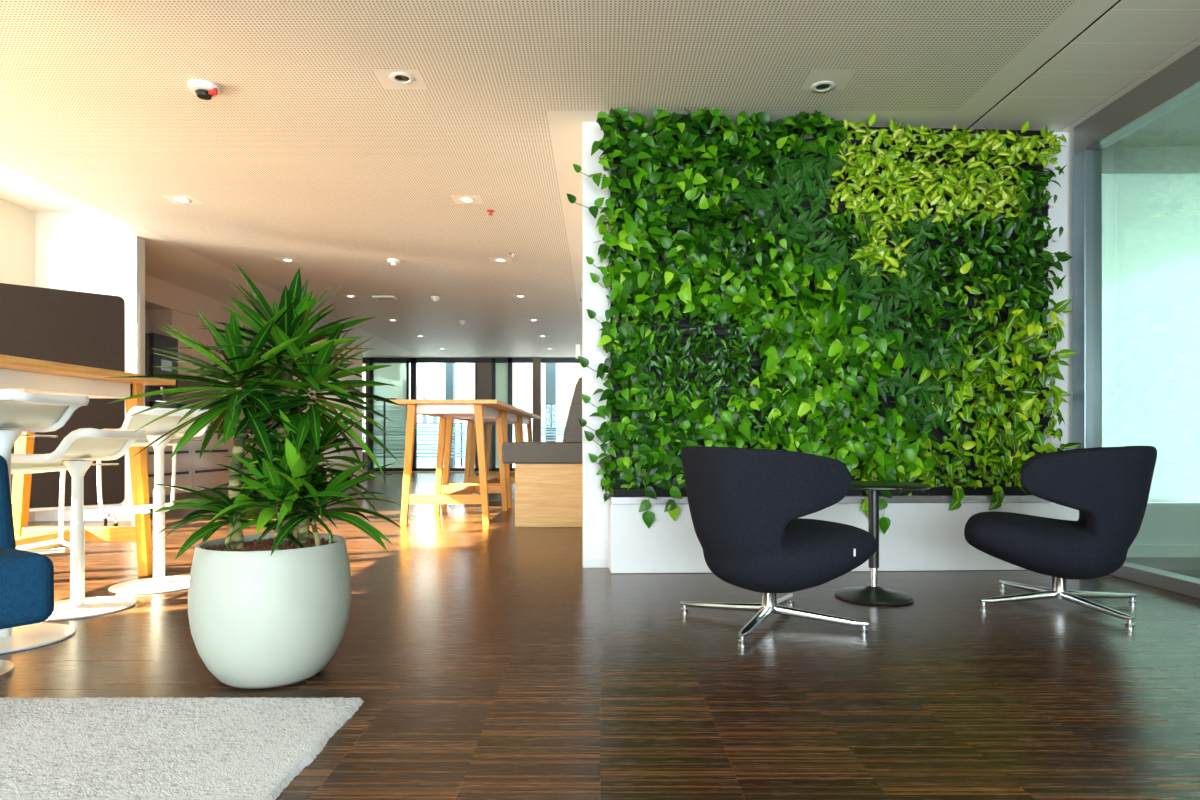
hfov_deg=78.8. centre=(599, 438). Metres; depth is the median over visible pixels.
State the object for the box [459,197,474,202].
recessed light
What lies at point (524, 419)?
bar table
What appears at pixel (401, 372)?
window
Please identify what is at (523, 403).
building
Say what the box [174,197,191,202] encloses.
recessed light
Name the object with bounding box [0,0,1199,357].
ceiling
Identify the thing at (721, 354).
plant
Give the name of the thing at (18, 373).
bar table
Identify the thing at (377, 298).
grille
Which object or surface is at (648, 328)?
plant
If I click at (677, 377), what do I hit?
plant
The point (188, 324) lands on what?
upper cabinet
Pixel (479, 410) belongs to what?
bar table
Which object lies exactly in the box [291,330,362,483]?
tall cabinet
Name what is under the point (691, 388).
plant
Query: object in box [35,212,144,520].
wall
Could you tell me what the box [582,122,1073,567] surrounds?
wall
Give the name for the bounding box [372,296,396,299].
ceiling vent
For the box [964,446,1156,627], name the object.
swivel chair
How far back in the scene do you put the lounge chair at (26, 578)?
2.24 m
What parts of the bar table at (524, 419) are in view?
leg, leg, apron frame, leg, leg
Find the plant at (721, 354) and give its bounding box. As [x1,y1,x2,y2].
[691,328,744,382]
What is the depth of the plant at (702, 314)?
4.10 m
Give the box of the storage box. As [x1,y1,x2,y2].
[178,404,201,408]
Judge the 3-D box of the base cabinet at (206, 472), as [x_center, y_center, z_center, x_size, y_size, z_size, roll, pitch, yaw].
[-5.069,0.310,9.050,0.562,0.870,0.898,0,0,0]
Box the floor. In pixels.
[0,473,1199,799]
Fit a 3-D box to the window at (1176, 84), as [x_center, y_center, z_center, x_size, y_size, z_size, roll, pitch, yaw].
[2.844,-0.545,0.655,0.112,2.580,7.310,0,0,0]
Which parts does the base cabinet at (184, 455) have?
handle, handle, drawer, drawer, drawer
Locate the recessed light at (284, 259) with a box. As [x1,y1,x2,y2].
[281,258,293,261]
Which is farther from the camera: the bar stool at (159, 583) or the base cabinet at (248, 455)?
the base cabinet at (248, 455)
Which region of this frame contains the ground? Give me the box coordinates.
[417,467,514,467]
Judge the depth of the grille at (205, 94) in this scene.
3.77 m
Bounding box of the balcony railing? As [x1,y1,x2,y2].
[364,422,565,466]
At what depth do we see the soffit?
8.87 m
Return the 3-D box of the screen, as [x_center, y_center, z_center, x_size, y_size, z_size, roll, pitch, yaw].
[-4.420,-0.230,5.850,1.033,1.950,0.540,0,0,-43]
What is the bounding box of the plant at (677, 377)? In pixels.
[641,363,691,404]
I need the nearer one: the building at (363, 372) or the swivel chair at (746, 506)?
the swivel chair at (746, 506)
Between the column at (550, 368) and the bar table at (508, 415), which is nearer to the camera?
the bar table at (508, 415)
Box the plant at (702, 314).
[666,304,717,345]
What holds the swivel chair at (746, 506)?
on the floor
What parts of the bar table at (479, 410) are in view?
leg, leg, apron frame, leg, leg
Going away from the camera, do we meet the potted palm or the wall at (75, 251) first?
the potted palm
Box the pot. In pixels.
[188,533,351,688]
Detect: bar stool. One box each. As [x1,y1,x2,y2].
[0,389,88,653]
[11,428,146,620]
[97,406,208,593]
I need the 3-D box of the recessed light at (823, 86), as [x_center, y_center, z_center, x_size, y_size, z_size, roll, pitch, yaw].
[1.160,-1.832,3.800,0.124,0.006,0.124,0,0,0]
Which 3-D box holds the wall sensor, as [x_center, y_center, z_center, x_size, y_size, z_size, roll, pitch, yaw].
[-0.147,-0.580,4.858,0.030,0.090,0.080,0,0,-3]
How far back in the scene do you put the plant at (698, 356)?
4.11 m
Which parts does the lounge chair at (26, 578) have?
backrest, seat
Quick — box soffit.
[145,274,251,329]
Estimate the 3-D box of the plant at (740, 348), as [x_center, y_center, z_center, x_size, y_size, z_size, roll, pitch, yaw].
[0.916,-0.476,4.124,0.368,0.319,0.155,-14,1,-3]
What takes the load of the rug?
on the floor
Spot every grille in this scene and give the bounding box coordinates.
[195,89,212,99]
[377,298,393,299]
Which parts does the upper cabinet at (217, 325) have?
door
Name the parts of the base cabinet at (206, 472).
drawer, drawer, drawer, handle, handle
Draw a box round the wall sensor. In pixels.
[576,344,579,358]
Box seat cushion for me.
[502,442,581,463]
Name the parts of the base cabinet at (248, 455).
drawer, drawer, drawer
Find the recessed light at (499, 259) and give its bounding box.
[495,258,506,261]
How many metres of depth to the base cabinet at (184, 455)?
8.27 m
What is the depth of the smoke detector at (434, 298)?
9.39 m
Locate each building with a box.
[363,372,364,421]
[417,363,468,466]
[514,380,531,466]
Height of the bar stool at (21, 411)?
0.918 m
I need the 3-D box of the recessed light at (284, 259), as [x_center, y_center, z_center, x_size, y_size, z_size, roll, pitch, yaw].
[-3.200,-1.832,7.480,0.124,0.006,0.124,0,0,0]
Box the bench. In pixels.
[502,377,581,526]
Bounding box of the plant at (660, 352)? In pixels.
[630,322,690,383]
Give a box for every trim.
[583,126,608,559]
[967,0,1198,128]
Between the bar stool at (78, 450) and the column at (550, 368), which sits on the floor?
the bar stool at (78, 450)
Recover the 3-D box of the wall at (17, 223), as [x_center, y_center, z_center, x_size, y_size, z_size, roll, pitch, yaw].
[-5.270,-0.655,1.810,0.300,2.800,9.620,0,0,0]
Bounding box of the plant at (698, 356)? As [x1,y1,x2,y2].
[668,327,719,377]
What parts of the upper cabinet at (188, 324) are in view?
door, door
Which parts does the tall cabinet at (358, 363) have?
door, door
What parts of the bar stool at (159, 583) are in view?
seat, lever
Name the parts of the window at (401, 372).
pane, pane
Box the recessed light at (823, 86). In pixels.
[810,81,834,92]
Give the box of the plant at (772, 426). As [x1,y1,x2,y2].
[730,385,784,439]
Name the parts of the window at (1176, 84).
post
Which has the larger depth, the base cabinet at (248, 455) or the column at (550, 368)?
the column at (550, 368)
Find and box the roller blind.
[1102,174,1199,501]
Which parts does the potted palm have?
crown, crown, crown, crown, crown, crown, crown, crown, crown, crown, crown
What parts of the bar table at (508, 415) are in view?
leg, leg, apron frame, leg, leg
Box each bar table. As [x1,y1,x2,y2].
[0,354,175,576]
[376,398,396,474]
[389,400,516,525]
[441,408,530,507]
[469,413,540,493]
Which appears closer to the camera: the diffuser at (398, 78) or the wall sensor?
the diffuser at (398, 78)
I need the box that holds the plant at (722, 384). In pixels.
[698,360,750,414]
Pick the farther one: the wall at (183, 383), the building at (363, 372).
the building at (363, 372)
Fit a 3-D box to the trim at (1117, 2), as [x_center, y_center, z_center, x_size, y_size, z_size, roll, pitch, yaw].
[2.458,-1.848,0.750,0.585,0.014,7.500,0,0,0]
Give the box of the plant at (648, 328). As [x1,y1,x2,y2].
[628,299,685,352]
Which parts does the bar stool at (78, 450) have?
seat, lever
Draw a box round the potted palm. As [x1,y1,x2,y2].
[107,265,402,688]
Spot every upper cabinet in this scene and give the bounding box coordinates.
[145,309,211,378]
[212,322,236,382]
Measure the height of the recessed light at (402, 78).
0.006 m
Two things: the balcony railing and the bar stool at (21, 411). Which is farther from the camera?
the balcony railing
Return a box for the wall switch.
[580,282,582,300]
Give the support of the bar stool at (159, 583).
on the floor
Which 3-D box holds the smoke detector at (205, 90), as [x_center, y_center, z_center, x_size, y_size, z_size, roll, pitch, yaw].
[-2.059,-1.806,3.800,0.151,0.058,0.150,0,0,0]
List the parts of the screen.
rail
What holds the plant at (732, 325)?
on the wall at (873, 301)
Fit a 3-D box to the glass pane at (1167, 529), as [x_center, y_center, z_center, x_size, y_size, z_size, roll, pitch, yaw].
[4.960,-0.695,4.660,4.080,2.880,0.120,0,0,0]
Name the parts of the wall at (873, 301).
planting rail, backing panel, planting rail, planting rail, planting rail, planting rail, planting rail, planting rail, planting rail, planting rail, planting rail, planting rail, planting rail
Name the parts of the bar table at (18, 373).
leg, apron frame, leg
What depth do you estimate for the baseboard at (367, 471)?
16.29 m
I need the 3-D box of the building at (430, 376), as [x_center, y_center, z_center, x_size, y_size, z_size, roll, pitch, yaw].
[-11.096,-2.255,49.975,2.466,22.000,10.050,0,0,0]
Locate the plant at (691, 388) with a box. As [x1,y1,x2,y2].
[664,361,721,415]
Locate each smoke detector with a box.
[188,79,219,99]
[387,258,400,265]
[430,296,439,301]
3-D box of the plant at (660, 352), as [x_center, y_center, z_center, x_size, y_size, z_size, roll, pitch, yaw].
[0.329,-0.490,4.092,0.374,0.354,0.147,-14,1,-3]
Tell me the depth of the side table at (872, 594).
3.40 m
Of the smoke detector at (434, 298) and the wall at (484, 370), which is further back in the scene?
the wall at (484, 370)
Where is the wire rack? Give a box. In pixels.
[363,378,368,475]
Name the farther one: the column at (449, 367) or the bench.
the column at (449, 367)
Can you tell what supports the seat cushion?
on the bench
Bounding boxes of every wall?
[0,198,34,521]
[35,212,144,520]
[163,322,284,451]
[363,357,540,470]
[566,107,1082,573]
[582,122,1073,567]
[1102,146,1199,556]
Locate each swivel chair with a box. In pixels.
[680,446,876,644]
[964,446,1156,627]
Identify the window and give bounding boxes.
[363,358,579,470]
[1073,45,1199,598]
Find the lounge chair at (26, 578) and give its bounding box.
[0,455,53,678]
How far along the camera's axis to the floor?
2.32 m
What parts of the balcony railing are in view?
handrail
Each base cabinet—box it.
[146,437,191,504]
[187,429,230,499]
[227,430,261,495]
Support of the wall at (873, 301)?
on the floor
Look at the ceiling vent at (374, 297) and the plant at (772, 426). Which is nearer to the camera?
the plant at (772, 426)
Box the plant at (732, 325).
[701,303,750,349]
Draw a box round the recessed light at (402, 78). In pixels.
[389,72,414,84]
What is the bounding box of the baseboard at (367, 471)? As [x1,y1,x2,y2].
[367,471,514,472]
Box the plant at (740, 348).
[732,324,791,383]
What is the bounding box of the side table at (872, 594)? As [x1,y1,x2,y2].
[835,481,931,604]
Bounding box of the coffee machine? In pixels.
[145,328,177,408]
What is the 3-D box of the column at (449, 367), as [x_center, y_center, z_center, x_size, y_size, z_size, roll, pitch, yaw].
[-3.847,-1.500,18.750,0.204,4.510,0.300,0,0,0]
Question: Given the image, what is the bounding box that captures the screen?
[0,283,124,526]
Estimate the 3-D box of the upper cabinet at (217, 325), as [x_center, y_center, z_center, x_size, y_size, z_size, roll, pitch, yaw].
[-5.230,-1.153,9.940,0.360,0.757,0.878,0,0,0]
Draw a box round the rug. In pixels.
[0,697,363,799]
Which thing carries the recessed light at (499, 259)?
in the ceiling
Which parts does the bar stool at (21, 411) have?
seat, lever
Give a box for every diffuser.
[395,75,408,81]
[816,84,829,89]
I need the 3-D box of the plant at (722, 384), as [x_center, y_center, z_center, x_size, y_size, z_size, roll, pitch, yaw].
[0.701,-0.294,4.124,0.352,0.358,0.139,2,0,-3]
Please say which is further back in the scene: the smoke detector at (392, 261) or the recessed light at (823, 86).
the smoke detector at (392, 261)
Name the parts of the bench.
backrest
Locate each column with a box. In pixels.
[445,363,454,467]
[545,363,555,441]
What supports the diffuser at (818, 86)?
attached to the recessed light at (823, 86)

